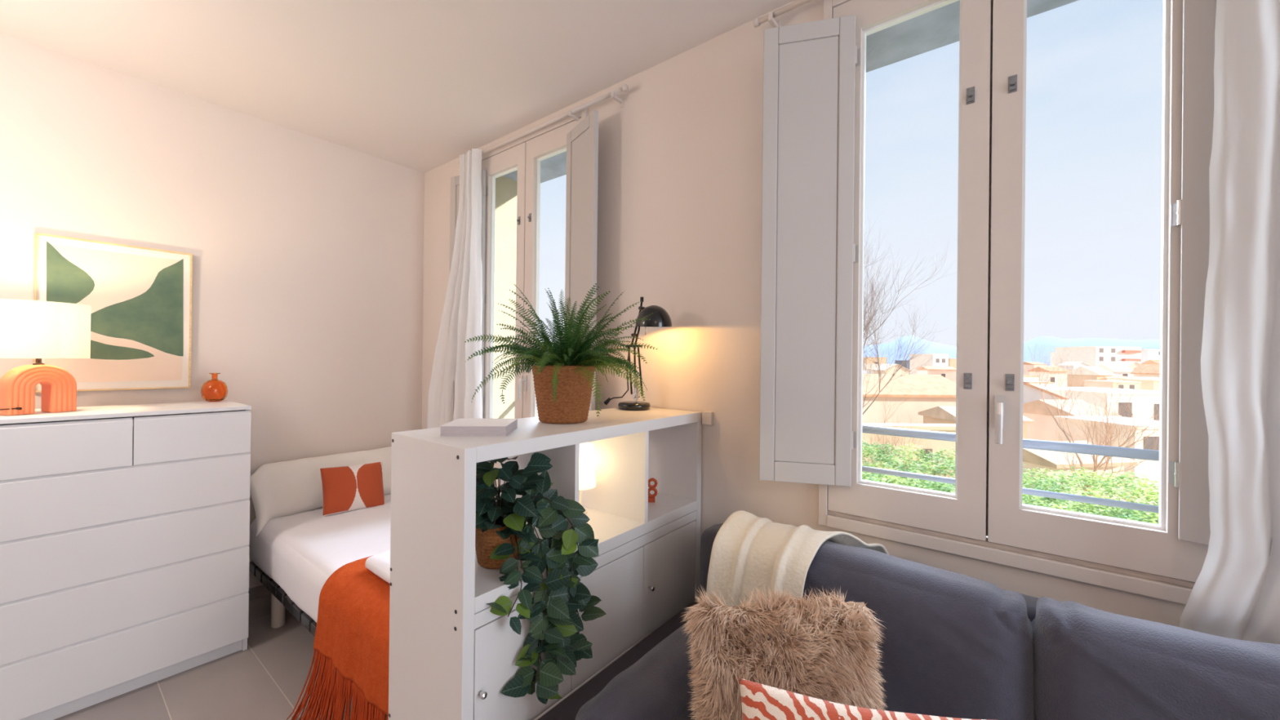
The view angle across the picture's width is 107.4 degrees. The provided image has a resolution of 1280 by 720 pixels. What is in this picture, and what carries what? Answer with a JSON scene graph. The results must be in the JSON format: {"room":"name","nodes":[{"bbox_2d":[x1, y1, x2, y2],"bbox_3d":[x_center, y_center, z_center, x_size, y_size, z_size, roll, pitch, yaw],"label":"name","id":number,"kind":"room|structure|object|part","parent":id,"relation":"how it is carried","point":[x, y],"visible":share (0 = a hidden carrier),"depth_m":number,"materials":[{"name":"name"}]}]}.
{"room":"studio apartment","nodes":[
{"label":"studio apartment","id":0,"kind":"room"},
{"bbox_2d":[53,594,351,719],"bbox_3d":[-0.270,1.627,-0.098,7.450,0.300,5.020,1,0,38],"label":"floor","id":1,"kind":"structure","parent":0,"point":[266,680],"depth_m":2.10,"materials":[{"name":"tile"}]},
{"bbox_2d":[0,400,251,719],"bbox_3d":[-2.396,0.842,2.196,0.480,1.232,0.800,1,0,38],"label":"dresser","id":2,"kind":"object","parent":1,"relation":"on","point":[125,529],"visible":1,"depth_m":2.01,"materials":[{"name":"white laminate"}]},
{"bbox_2d":[0,298,90,415],"bbox_3d":[-2.587,-0.010,2.016,0.382,0.463,0.294,1,0,38],"label":"table lamp","id":3,"kind":"object","parent":2,"relation":"on","point":[38,330],"visible":1,"depth_m":1.93,"materials":[{"name":"orange ceramic"}]},
{"bbox_3d":[-2.678,0.205,1.927,0.342,0.032,0.094,1,0,23],"label":"cord","id":4,"kind":"part","parent":3,"relation":"part of","materials":[{"name":"brown metal"}]},
{"bbox_3d":[-2.544,-0.124,1.990,0.284,0.234,0.284,1,0,38],"label":"lamp shade","id":5,"kind":"part","parent":3,"relation":"part of","materials":[{"name":"fabric"}]},
{"bbox_3d":[-2.334,0.360,1.895,0.018,0.195,0.392,1,0,38],"label":"drawer","id":6,"kind":"part","parent":2,"relation":"part of","materials":[{"name":"white laminate"}]},
{"bbox_3d":[-2.219,1.282,2.054,0.018,0.219,0.798,1,0,38],"label":"drawer","id":7,"kind":"part","parent":2,"relation":"part of","materials":[{"name":"white laminate"}]},
{"bbox_3d":[-2.214,0.815,2.054,0.018,0.221,0.798,1,0,38],"label":"drawer","id":8,"kind":"part","parent":2,"relation":"part of","materials":[{"name":"white laminate"}]},
{"bbox_3d":[-2.216,1.049,2.054,0.018,0.221,0.798,1,0,38],"label":"drawer","id":9,"kind":"part","parent":2,"relation":"part of","materials":[{"name":"white laminate"}]},
{"bbox_3d":[-2.211,0.582,2.055,0.018,0.220,0.798,1,0,38],"label":"drawer","id":10,"kind":"part","parent":2,"relation":"part of","materials":[{"name":"white laminate"}]},
{"bbox_3d":[-2.087,0.363,2.211,0.018,0.195,0.402,1,0,38],"label":"drawer","id":11,"kind":"part","parent":2,"relation":"part of","materials":[{"name":"white laminate"}]},
{"bbox_2d":[200,373,227,401],"bbox_3d":[-2.328,0.149,2.572,0.110,0.155,0.110,1,0,38],"label":"bottle vase","id":12,"kind":"object","parent":2,"relation":"on","point":[214,389],"visible":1,"depth_m":2.54,"materials":[{"name":"orange glass"}]},
{"bbox_2d":[248,560,386,719],"bbox_3d":[-1.225,1.331,2.553,1.940,0.281,0.999,1,0,38],"label":"frame","id":13,"kind":"object","parent":1,"relation":"on","point":[281,600],"visible":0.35,"depth_m":2.49,"materials":[{"name":"black metal"}]},
{"bbox_3d":[-1.993,1.352,2.590,0.062,0.222,0.062,1,0,38],"label":"leg","id":14,"kind":"part","parent":13,"relation":"part of","materials":[{"name":"beige wood"}]},
{"bbox_3d":[-1.223,1.229,2.555,1.940,0.040,0.995,1,0,38],"label":"frame","id":15,"kind":"part","parent":13,"relation":"part of","materials":[{"name":"black metal"}]},
{"bbox_2d":[249,494,391,621],"bbox_3d":[-1.242,1.069,2.552,1.958,0.329,1.006,1,0,38],"label":"mattress","id":16,"kind":"object","parent":13,"relation":"on","point":[299,552],"visible":0.29,"depth_m":2.40,"materials":[{"name":"white fabric"}]},
{"bbox_2d":[249,446,391,536],"bbox_3d":[-1.921,0.799,3.091,0.322,0.351,1.019,1,0,38],"label":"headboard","id":17,"kind":"object","parent":16,"relation":"on","point":[288,487],"visible":0.56,"depth_m":2.83,"materials":[{"name":"white fabric"}]},
{"bbox_2d":[286,555,390,719],"bbox_3d":[-0.852,1.181,2.043,0.748,0.577,0.928,1,0,38],"label":"throw blanket","id":18,"kind":"object","parent":16,"relation":"on","point":[352,637],"visible":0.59,"depth_m":1.78,"materials":[{"name":"orange fabric"}]},
{"bbox_2d":[364,550,390,582],"bbox_3d":[-0.936,0.866,1.991,0.402,0.071,0.295,1,0,38],"label":"folded towel","id":19,"kind":"object","parent":18,"relation":"on","point":[379,564],"visible":0.21,"depth_m":1.94,"materials":[{"name":"white fabric"}]},
{"bbox_2d":[320,461,386,516],"bbox_3d":[-1.751,0.780,2.879,0.139,0.276,0.350,1,0,44],"label":"cushion","id":20,"kind":"object","parent":16,"relation":"on","point":[347,488],"visible":1,"depth_m":2.84,"materials":[{"name":"orange fabric"}]},
{"bbox_2d":[388,407,702,719],"bbox_3d":[-0.240,0.855,1.776,0.422,1.252,1.181,1,0,38],"label":"divider","id":21,"kind":"object","parent":1,"relation":"on","point":[451,657],"visible":0.8,"depth_m":1.41,"materials":[{"name":"white laminate"}]},
{"bbox_3d":[-0.600,0.850,1.331,0.402,1.252,0.034,1,0,38],"label":"panel","id":22,"kind":"part","parent":21,"relation":"part of","materials":[{"name":"white laminate"}]},
{"bbox_2d":[440,418,517,435],"bbox_3d":[-0.498,0.210,1.474,0.192,0.030,0.180,1,0,-4],"label":"book","id":23,"kind":"object","parent":21,"relation":"on","point":[459,427],"visible":1,"depth_m":1.39,"materials":[{"name":"white paper"}]},
{"bbox_3d":[-0.412,0.875,1.230,0.022,0.019,0.019,1,0,38],"label":"knob","id":24,"kind":"part","parent":21,"relation":"part of","materials":[{"name":"silver metal"}]},
{"bbox_3d":[-0.333,1.060,1.366,0.018,0.706,0.347,1,0,38],"label":"door","id":25,"kind":"part","parent":21,"relation":"part of","materials":[{"name":"white laminate"}]},
{"bbox_2d":[475,452,606,704],"bbox_3d":[-0.373,0.634,1.422,0.458,0.661,0.350,1,0,38],"label":"trailing plant","id":26,"kind":"object","parent":21,"relation":"on","point":[503,537],"visible":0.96,"depth_m":1.37,"materials":[{"name":"green plant"}]},
{"bbox_2d":[475,526,520,568],"bbox_3d":[-0.433,0.553,1.442,0.154,0.128,0.154,1,0,38],"label":"basket","id":27,"kind":"object","parent":26,"relation":"attached to","point":[487,541],"depth_m":1.38,"materials":[{"name":"brown wicker"}]},
{"bbox_2d":[464,281,657,424],"bbox_3d":[-0.288,-0.036,1.747,0.692,0.528,0.613,1,0,-24],"label":"potted fern","id":28,"kind":"object","parent":21,"relation":"on","point":[563,371],"visible":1,"depth_m":1.67,"materials":[{"name":"green plant"}]},
{"bbox_2d":[532,364,595,424],"bbox_3d":[-0.284,0.123,1.748,0.232,0.208,0.232,1,0,38],"label":"basket","id":29,"kind":"object","parent":28,"relation":"attached to","point":[568,402],"depth_m":1.66,"materials":[{"name":"brown wicker"}]},
{"bbox_3d":[-0.239,0.685,1.776,0.380,0.039,1.110,1,0,38],"label":"rail","id":30,"kind":"part","parent":21,"relation":"part of","materials":[{"name":"white laminate"}]},
{"bbox_3d":[-0.246,0.641,1.782,0.402,0.042,1.110,1,0,38],"label":"shelf","id":31,"kind":"part","parent":21,"relation":"part of","materials":[{"name":"white laminate"}]},
{"bbox_2d":[578,442,595,514],"bbox_3d":[-0.241,0.481,1.910,0.124,0.278,0.124,1,0,38],"label":"lamp","id":32,"kind":"object","parent":21,"relation":"on","point":[587,480],"visible":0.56,"depth_m":1.87,"materials":[{"name":"beige"}]},
{"bbox_3d":[-0.240,0.427,1.910,0.124,0.170,0.124,1,0,38],"label":"lamp shade","id":33,"kind":"part","parent":32,"relation":"part of","materials":[{"name":"fabric"}]},
{"bbox_3d":[-0.111,1.063,1.651,0.018,0.706,0.371,1,0,38],"label":"door","id":34,"kind":"part","parent":21,"relation":"part of","materials":[{"name":"white laminate"}]},
{"bbox_2d":[604,297,671,410],"bbox_3d":[0.000,-0.030,2.180,0.164,0.522,0.341,1,0,-43],"label":"desk lamp","id":35,"kind":"object","parent":21,"relation":"on","point":[660,317],"visible":0.81,"depth_m":2.15,"materials":[{"name":"black metal"}]},
{"bbox_3d":[-0.063,0.033,2.201,0.238,0.367,0.047,1,0,33],"label":"cord","id":36,"kind":"part","parent":35,"relation":"part of","materials":[{"name":"black rubber"}]},
{"bbox_3d":[-0.046,0.047,2.216,0.033,0.229,0.009,1,0,43],"label":"arm rod","id":37,"kind":"part","parent":35,"relation":"part of","materials":[{"name":"black metal"}]},
{"bbox_3d":[-0.024,0.047,2.229,0.017,0.228,0.009,1,0,38],"label":"arm rod","id":38,"kind":"part","parent":35,"relation":"part of","materials":[{"name":"black metal"}]},
{"bbox_3d":[-0.012,-0.177,2.194,0.037,0.228,0.079,1,0,-45],"label":"arm","id":39,"kind":"part","parent":35,"relation":"part of","materials":[{"name":"black metal"}]},
{"bbox_3d":[0.001,0.051,2.205,0.037,0.237,0.009,1,0,38],"label":"arm rod","id":40,"kind":"part","parent":35,"relation":"part of","materials":[{"name":"black metal"}]},
{"bbox_3d":[0.062,-0.194,2.116,0.164,0.102,0.164,1,0,38],"label":"lamp shade","id":41,"kind":"part","parent":35,"relation":"part of","materials":[{"name":"black paint"}]},
{"bbox_3d":[0.044,0.881,1.815,0.022,0.019,0.019,1,0,38],"label":"knob","id":42,"kind":"part","parent":21,"relation":"part of","materials":[{"name":"silver metal"}]},
{"bbox_2d":[648,478,657,502],"bbox_3d":[0.051,0.568,2.070,0.053,0.112,0.024,1,0,0],"label":"figurine","id":43,"kind":"object","parent":21,"relation":"on","point":[651,497],"visible":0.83,"depth_m":2.06,"materials":[{"name":"orange ceramic"}]},
{"bbox_3d":[0.122,1.066,1.950,0.018,0.706,0.380,1,0,38],"label":"door","id":44,"kind":"part","parent":21,"relation":"part of","materials":[{"name":"white laminate"}]},
{"bbox_3d":[0.104,0.859,2.233,0.402,1.252,0.036,1,0,38],"label":"panel","id":45,"kind":"part","parent":21,"relation":"part of","materials":[{"name":"white laminate"}]},
{"bbox_2d":[533,522,1279,719],"bbox_3d":[0.836,1.034,1.018,2.242,0.914,0.974,1,0,38],"label":"sofa","id":46,"kind":"object","parent":1,"relation":"on","point":[957,645],"visible":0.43,"depth_m":1.15,"materials":[{"name":"grey fabric"}]},
{"bbox_3d":[0.034,1.240,1.625,0.214,0.386,0.945,1,0,38],"label":"arm","id":47,"kind":"part","parent":46,"relation":"part of"},
{"bbox_3d":[0.151,1.150,1.539,0.295,0.551,0.950,1,0,38],"label":"arm","id":48,"kind":"part","parent":46,"relation":"part of","materials":[{"name":"grey fabric"}]},
{"bbox_2d":[679,584,891,719],"bbox_3d":[0.362,0.817,1.136,0.537,0.507,0.270,1,0,-4],"label":"cushion","id":49,"kind":"object","parent":46,"relation":"on","point":[817,647],"visible":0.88,"depth_m":1.11,"materials":[{"name":"beige fur"}]},
{"bbox_2d":[706,510,888,604],"bbox_3d":[0.544,0.766,1.586,0.471,0.448,0.515,1,0,38],"label":"blanket","id":50,"kind":"object","parent":46,"relation":"on","point":[750,553],"visible":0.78,"depth_m":1.50,"materials":[{"name":"beige fabric"}]},
{"bbox_2d":[739,677,990,719],"bbox_3d":[0.412,0.851,0.835,0.474,0.384,0.202,1,0,12],"label":"patterned cushion","id":51,"kind":"object","parent":46,"relation":"on","point":[759,701],"visible":1,"depth_m":0.91,"materials":[{"name":"fabric"}]},
{"bbox_2d":[802,540,1033,719],"bbox_3d":[0.652,0.830,1.402,0.804,0.509,0.258,1,0,38],"label":"cushion","id":52,"kind":"object","parent":46,"relation":"on","point":[957,645],"depth_m":1.20,"materials":[{"name":"grey fabric"}]},
{"bbox_2d":[1031,597,1279,719],"bbox_3d":[1.283,0.835,0.917,0.801,0.507,0.253,1,0,38],"label":"cushion","id":53,"kind":"object","parent":46,"relation":"on","point":[1088,663],"depth_m":0.99,"materials":[{"name":"grey fabric"}]},
{"bbox_2d":[0,33,424,587],"bbox_3d":[-3.098,-0.007,2.111,0.250,2.955,5.000,1,0,38],"label":"wall","id":54,"kind":"structure","parent":0,"point":[307,251],"depth_m":2.83,"materials":[{"name":"paint"}]},
{"bbox_2d":[32,232,192,392],"bbox_3d":[-2.677,-0.220,2.417,0.026,0.749,0.541,1,0,38],"label":"framed print","id":55,"kind":"object","parent":54,"relation":"attached to","point":[139,298],"visible":0.89,"depth_m":2.43,"materials":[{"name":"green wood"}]},
{"bbox_2d":[248,584,271,600],"bbox_3d":[-3.071,1.413,1.950,0.012,0.075,4.400,1,0,38],"label":"baseboard","id":56,"kind":"structure","parent":54,"relation":"attached to","point":[259,591],"depth_m":2.88,"materials":[{"name":"grey tile"}]},
{"bbox_2d":[0,0,794,173],"bbox_3d":[-0.235,-1.608,-0.092,7.450,0.300,5.020,1,0,38],"label":"ceiling","id":57,"kind":"structure","parent":0,"point":[417,85],"depth_m":2.23,"materials":[{"name":"paint"}]},
{"bbox_2d":[422,0,1186,626],"bbox_3d":[1.190,0.028,1.715,7.000,2.935,0.450,1,0,38],"label":"wall","id":58,"kind":"structure","parent":0,"point":[680,164],"depth_m":2.15,"materials":[{"name":"paint"}]},
{"bbox_2d":[448,107,598,421],"bbox_3d":[-0.735,-0.390,2.882,1.433,2.010,0.204,1,0,38],"label":"window","id":59,"kind":"structure","parent":58,"relation":"in","point":[580,138],"depth_m":2.86,"materials":[{"name":"white paint"}]},
{"bbox_2d":[448,168,486,421],"bbox_3d":[-1.183,-0.416,3.210,0.324,1.713,0.026,1,0,29],"label":"shutter","id":60,"kind":"object","parent":59,"relation":"attached to","point":[455,181],"depth_m":3.14,"materials":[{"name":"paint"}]},
{"bbox_3d":[-0.758,-0.868,2.925,0.022,0.052,0.016,1,0,38],"label":"latch plate","id":61,"kind":"part","parent":59,"relation":"part of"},
{"bbox_3d":[-0.718,0.165,2.857,0.024,0.145,0.058,1,0,38],"label":"handle","id":62,"kind":"part","parent":59,"relation":"part of","materials":[{"name":"white"}]},
{"bbox_3d":[-0.674,-0.867,2.860,0.022,0.052,0.016,1,0,38],"label":"latch plate","id":63,"kind":"part","parent":59,"relation":"part of","materials":[{"name":"metal"}]},
{"bbox_3d":[-0.694,-0.390,2.927,1.036,2.010,0.084,1,0,38],"label":"frame","id":64,"kind":"part","parent":59,"relation":"part of","materials":[{"name":"white paint"}]},
{"bbox_2d":[564,109,598,410],"bbox_3d":[-0.319,-0.408,2.506,0.026,1.713,0.324,1,0,-34],"label":"shutter","id":65,"kind":"object","parent":59,"relation":"attached to","point":[582,141],"depth_m":2.47,"materials":[{"name":"paint"}]},
{"bbox_2d":[457,84,628,164],"bbox_3d":[-0.646,-1.350,2.824,1.500,0.066,0.082,1,0,38],"label":"curtain rod","id":66,"kind":"object","parent":58,"relation":"attached to","point":[624,87],"visible":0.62,"depth_m":2.58,"materials":[{"name":"white paint"}]},
{"bbox_2d":[426,148,482,428],"bbox_3d":[-1.284,0.032,3.247,0.654,2.820,0.125,1,0,38],"label":"curtain","id":67,"kind":"object","parent":66,"relation":"hanging from","point":[462,313],"visible":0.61,"depth_m":3.13,"materials":[{"name":"white fabric"}]},
{"bbox_2d":[702,410,713,425],"bbox_3d":[0.303,0.260,2.106,0.048,0.060,0.022,1,0,38],"label":"light switch","id":68,"kind":"object","parent":58,"relation":"attached to","point":[707,416],"visible":1,"depth_m":2.10,"materials":[{"name":"white paint"}]},
{"bbox_2d":[752,0,812,27],"bbox_3d":[1.357,-1.354,1.262,2.220,0.066,0.082,1,0,38],"label":"curtain rod","id":69,"kind":"object","parent":58,"relation":"attached to","point":[757,22],"visible":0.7,"depth_m":1.87,"materials":[{"name":"white paint"}]},
{"bbox_2d":[1179,0,1279,644],"bbox_3d":[1.625,0.049,0.982,0.662,2.840,0.110,1,0,38],"label":"curtain","id":70,"kind":"object","parent":69,"relation":"hanging from","point":[1236,591],"visible":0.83,"depth_m":1.11,"materials":[{"name":"white fabric"}]},
{"bbox_2d":[862,425,1159,513],"bbox_3d":[1.307,0.383,1.754,0.956,0.200,0.034,1,0,38],"label":"railing","id":71,"kind":"object","parent":58,"relation":"attached to","point":[1098,450],"visible":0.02,"depth_m":1.64,"materials":[{"name":"grey metal"}]},
{"bbox_2d":[759,0,1271,604],"bbox_3d":[1.085,-0.373,1.444,1.422,2.010,0.234,1,0,38],"label":"window","id":72,"kind":"structure","parent":58,"relation":"in","point":[813,172],"depth_m":1.51,"materials":[{"name":"white paint"}]},
{"bbox_2d":[759,14,855,486],"bbox_3d":[0.619,-0.399,1.754,0.324,1.713,0.026,1,0,14],"label":"shutter","id":73,"kind":"object","parent":72,"relation":"attached to","point":[807,407],"depth_m":1.74,"materials":[{"name":"paint"}]},
{"bbox_3d":[1.050,0.068,1.506,0.022,0.052,0.016,1,0,38],"label":"latch plate","id":74,"kind":"part","parent":72,"relation":"part of","materials":[{"name":"grey metal"}]},
{"bbox_3d":[1.060,-0.851,1.508,0.022,0.052,0.016,1,0,38],"label":"latch plate","id":75,"kind":"part","parent":72,"relation":"part of","materials":[{"name":"grey metal"}]},
{"bbox_3d":[1.099,0.182,1.440,0.024,0.145,0.058,1,0,38],"label":"handle","id":76,"kind":"part","parent":72,"relation":"part of","materials":[{"name":"white metal"}]},
{"bbox_3d":[1.133,0.069,1.441,0.022,0.052,0.016,1,0,38],"label":"latch plate","id":77,"kind":"part","parent":72,"relation":"part of","materials":[{"name":"grey metal"}]},
{"bbox_3d":[1.143,-0.850,1.443,0.022,0.052,0.016,1,0,38],"label":"latch plate","id":78,"kind":"part","parent":72,"relation":"part of","materials":[{"name":"grey metal"}]},
{"bbox_2d":[1177,0,1271,555],"bbox_3d":[1.517,-0.390,1.104,0.026,1.713,0.324,1,0,-43],"label":"shutter","id":79,"kind":"object","parent":72,"relation":"attached to","point":[1196,18],"depth_m":1.20,"materials":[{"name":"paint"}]},
{"label":"outside","id":80,"kind":"structure","parent":0,"visible":0},
{"bbox_2d":[1023,337,1159,496],"bbox_3d":[12.860,2.259,13.419,2.840,5.978,4.946,1,0,22],"label":"bare tree","id":81,"kind":"object","parent":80,"point":[1095,467],"visible":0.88,"depth_m":13.01,"materials":[{"name":"brown plant"}]},
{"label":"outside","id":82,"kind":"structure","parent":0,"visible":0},
{"bbox_2d":[862,374,925,468],"bbox_3d":[7.661,3.102,14.975,1.856,5.391,2.195,1,0,-9],"label":"bare tree","id":83,"kind":"object","parent":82,"point":[885,436],"visible":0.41,"depth_m":14.84,"materials":[{"name":"brown plant"}]},
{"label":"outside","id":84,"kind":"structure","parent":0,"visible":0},
{"bbox_2d":[862,421,954,477],"bbox_3d":[9.214,3.837,15.155,2.402,3.949,3.906,1,0,-26],"label":"bare tree","id":85,"kind":"object","parent":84,"point":[913,421],"visible":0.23,"depth_m":15.19,"materials":[{"name":"brown plant"}]},
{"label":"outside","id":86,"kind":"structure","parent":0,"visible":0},
{"bbox_2d":[862,214,955,414],"bbox_3d":[6.170,0.205,14.136,6.729,9.540,5.427,1,0,-17],"label":"bare tree","id":87,"kind":"object","parent":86,"point":[869,321],"visible":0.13,"depth_m":13.99,"materials":[{"name":"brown plant"}]},
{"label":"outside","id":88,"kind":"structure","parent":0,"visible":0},
{"label":"ground","id":89,"kind":"structure","parent":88,"visible":0},
{"bbox_2d":[862,363,882,373],"bbox_3d":[52.480,6.526,103.680,5.670,11.399,5.206,1,0,14],"label":"building","id":90,"kind":"structure","parent":89,"relation":"on","point":[873,366],"depth_m":102.90,"materials":[{"name":"beige paint"}]},
{"bbox_2d":[862,356,886,365],"bbox_3d":[75.441,5.828,153.978,6.637,13.465,8.220,1,0,0],"label":"building","id":91,"kind":"structure","parent":89,"relation":"on","point":[883,361],"depth_m":150.01,"materials":[{"name":"beige paint"}]},
{"bbox_2d":[871,364,911,374],"bbox_3d":[49.027,6.462,92.084,5.063,11.413,5.419,1,0,1],"label":"building","id":92,"kind":"structure","parent":89,"relation":"on","point":[900,371],"depth_m":89.66,"materials":[{"name":"beige paint"}]},
{"bbox_2d":[894,360,909,374],"bbox_3d":[103.664,6.552,178.989,9.291,12.714,8.200,1,0,0],"label":"building","id":93,"kind":"structure","parent":89,"relation":"on","point":[900,362],"depth_m":176.41,"materials":[{"name":"stone"}]},
{"bbox_2d":[862,422,955,477],"bbox_3d":[9.700,7.162,19.782,7.621,8.914,0.820,1,0,0],"label":"wall","id":94,"kind":"structure","parent":89,"relation":"on","point":[936,445],"depth_m":19.50,"materials":[{"name":"white paint"}]},
{"bbox_2d":[862,373,955,423],"bbox_3d":[15.190,6.342,33.491,12.477,10.721,7.800,1,0,-2],"label":"building","id":95,"kind":"structure","parent":89,"relation":"on","point":[928,391],"depth_m":30.09,"materials":[{"name":"tile"}]},
{"bbox_2d":[909,353,948,374],"bbox_3d":[94.987,5.399,154.902,5.752,14.749,10.220,1,0,-10],"label":"building","id":96,"kind":"structure","parent":89,"relation":"on","point":[940,359],"depth_m":151.67,"materials":[{"name":"white paint"}]},
{"bbox_2d":[915,366,955,382],"bbox_3d":[65.777,6.885,104.338,5.910,10.972,7.224,1,0,13],"label":"building","id":97,"kind":"structure","parent":89,"relation":"on","point":[948,372],"depth_m":101.45,"materials":[{"name":"concrete"}]},
{"bbox_2d":[947,358,956,368],"bbox_3d":[125.196,6.290,188.988,6.821,13.737,8.200,1,0,0],"label":"building","id":98,"kind":"structure","parent":89,"relation":"on","point":[951,362],"depth_m":185.01,"materials":[{"name":"beige paint"}]},
{"bbox_2d":[918,406,1034,439],"bbox_3d":[18.675,7.175,26.493,3.834,9.106,3.800,1,0,0],"label":"building","id":99,"kind":"structure","parent":89,"relation":"on","point":[937,415],"depth_m":26.18,"materials":[{"name":"beige paint"}]},
{"bbox_2d":[862,465,1158,524],"bbox_3d":[5.769,6.979,6.857,36.000,9.150,5.100,1,0,38],"label":"bank","id":100,"kind":"object","parent":89,"relation":"on","point":[879,475],"depth_m":7.78,"materials":[{"name":"green plant"}]},
{"bbox_2d":[862,438,1159,523],"bbox_3d":[4.536,2.003,8.058,12.587,1.044,4.687,1,0,38],"label":"hedge","id":101,"kind":"object","parent":100,"relation":"on","point":[1151,494],"visible":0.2,"depth_m":7.53,"materials":[{"name":"green plant"}]},
{"bbox_2d":[862,334,1159,365],"bbox_3d":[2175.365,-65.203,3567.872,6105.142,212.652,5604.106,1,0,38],"label":"hills","id":102,"kind":"structure","parent":89,"relation":"on","point":[1046,344],"depth_m":2788.64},
{"bbox_2d":[1023,375,1039,381],"bbox_3d":[58.449,7.306,73.610,3.291,9.866,5.366,1,0,-4],"label":"building","id":103,"kind":"structure","parent":89,"relation":"on","point":[1029,378],"depth_m":71.07,"materials":[{"name":"concrete"}]},
{"bbox_2d":[1023,361,1044,364],"bbox_3d":[106.219,6.684,127.756,3.698,12.328,5.565,1,0,-5],"label":"building","id":104,"kind":"structure","parent":89,"relation":"on","point":[1024,362],"depth_m":126.85,"materials":[{"name":"tile"}]},
{"bbox_2d":[1023,364,1047,375],"bbox_3d":[99.323,6.912,120.251,3.957,11.698,6.394,1,0,-10],"label":"building","id":105,"kind":"structure","parent":89,"relation":"on","point":[1026,366],"depth_m":118.20,"materials":[{"name":"concrete"}]},
{"bbox_2d":[1023,380,1053,386],"bbox_3d":[46.900,7.331,57.277,2.853,9.509,4.621,1,0,0],"label":"building","id":106,"kind":"structure","parent":89,"relation":"on","point":[1033,383],"depth_m":55.09,"materials":[{"name":"white paint"}]},
{"bbox_2d":[1022,382,1067,404],"bbox_3d":[29.567,6.643,38.789,7.747,10.448,6.450,1,0,20],"label":"building","id":107,"kind":"structure","parent":89,"relation":"on","point":[1031,393],"depth_m":35.53,"materials":[{"name":"concrete"}]},
{"bbox_2d":[1027,366,1068,386],"bbox_3d":[78.158,6.875,90.005,3.844,11.209,5.069,1,0,2],"label":"building","id":108,"kind":"structure","parent":89,"relation":"on","point":[1032,371],"depth_m":87.93,"materials":[{"name":"concrete"}]},
{"bbox_2d":[1049,351,1055,365],"bbox_3d":[178.274,5.228,194.976,7.846,17.027,10.220,1,0,0],"label":"building","id":109,"kind":"structure","parent":89,"relation":"on","point":[1052,354],"depth_m":198.83,"materials":[{"name":"white paint"}]},
{"bbox_2d":[1022,399,1121,440],"bbox_3d":[28.498,7.266,31.963,3.451,9.156,4.800,1,0,-10],"label":"building","id":110,"kind":"structure","parent":89,"relation":"on","point":[1042,428],"depth_m":31.27,"materials":[{"name":"beige paint"}]},
{"bbox_2d":[1058,361,1091,369],"bbox_3d":[109.887,6.648,119.015,4.471,12.448,4.535,1,0,1],"label":"building","id":111,"kind":"structure","parent":89,"relation":"on","point":[1073,365],"depth_m":117.43,"materials":[{"name":"white paint"}]},
{"bbox_2d":[1022,440,1137,501],"bbox_3d":[17.753,7.624,20.471,3.923,8.166,3.800,1,0,-10],"label":"building","id":112,"kind":"structure","parent":89,"relation":"on","point":[1032,458],"depth_m":19.02,"materials":[{"name":"white paint"}]},
{"bbox_2d":[1065,366,1115,386],"bbox_3d":[67.834,6.637,71.042,2.621,11.397,5.111,1,0,-6],"label":"building","id":113,"kind":"structure","parent":89,"relation":"on","point":[1095,373],"depth_m":70.48,"materials":[{"name":"beige paint"}]},
{"bbox_2d":[1053,346,1141,366],"bbox_3d":[162.127,4.462,166.499,17.934,18.113,15.100,1,0,-6],"label":"building","id":114,"kind":"structure","parent":89,"relation":"on","point":[1095,355],"depth_m":160.39,"materials":[{"name":"white"}]},
{"bbox_2d":[1039,386,1159,420],"bbox_3d":[41.057,7.317,41.972,8.070,9.358,8.220,1,0,-4],"label":"building","id":115,"kind":"structure","parent":89,"relation":"on","point":[1149,398],"depth_m":37.99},
{"bbox_2d":[1053,416,1159,505],"bbox_3d":[26.736,7.579,25.972,4.035,8.470,4.220,1,0,-6],"label":"building","id":116,"kind":"structure","parent":89,"relation":"on","point":[1149,468],"depth_m":24.26,"materials":[{"name":"beige paint"}]},
{"bbox_2d":[1084,380,1142,389],"bbox_3d":[51.603,7.204,51.478,3.245,9.846,3.220,1,0,-4],"label":"building","id":117,"kind":"structure","parent":89,"relation":"on","point":[1105,384],"depth_m":50.09,"materials":[{"name":"beige paint"}]},
{"bbox_2d":[1096,363,1133,377],"bbox_3d":[90.908,6.646,90.672,3.681,11.946,5.647,1,0,5],"label":"building","id":118,"kind":"structure","parent":89,"relation":"on","point":[1119,369],"depth_m":88.88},
{"bbox_2d":[1112,361,1140,368],"bbox_3d":[123.413,6.667,119.506,5.207,12.705,5.263,1,0,3],"label":"building","id":119,"kind":"structure","parent":89,"relation":"on","point":[1131,365],"depth_m":117.20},
{"bbox_2d":[1105,376,1159,381],"bbox_3d":[63.113,7.222,58.668,4.917,10.083,5.444,1,0,7],"label":"building","id":120,"kind":"structure","parent":89,"relation":"on","point":[1108,378],"depth_m":59.26,"materials":[{"name":"white paint"}]},
{"bbox_2d":[1121,378,1159,391],"bbox_3d":[57.628,7.188,52.478,4.663,10.010,3.220,1,0,-4],"label":"building","id":121,"kind":"structure","parent":89,"relation":"on","point":[1147,384],"depth_m":51.35,"materials":[{"name":"beige paint"}]},
{"bbox_2d":[1130,364,1159,377],"bbox_3d":[75.193,6.519,67.936,2.855,11.781,5.675,1,0,1],"label":"building","id":122,"kind":"structure","parent":89,"relation":"on","point":[1142,370],"depth_m":68.97,"materials":[{"name":"tile"}]},
{"bbox_2d":[1141,348,1159,363],"bbox_3d":[219.322,4.861,200.974,18.118,18.671,12.220,1,0,0],"label":"building","id":123,"kind":"structure","parent":89,"relation":"on","point":[1147,354],"depth_m":194.98,"materials":[{"name":"white paint"}]},
{"bbox_2d":[1141,360,1159,364],"bbox_3d":[135.042,6.545,122.938,2.996,13.213,7.575,1,0,14],"label":"building","id":124,"kind":"structure","parent":89,"relation":"on","point":[1148,362],"depth_m":122.70,"materials":[{"name":"tile"}]}
]}

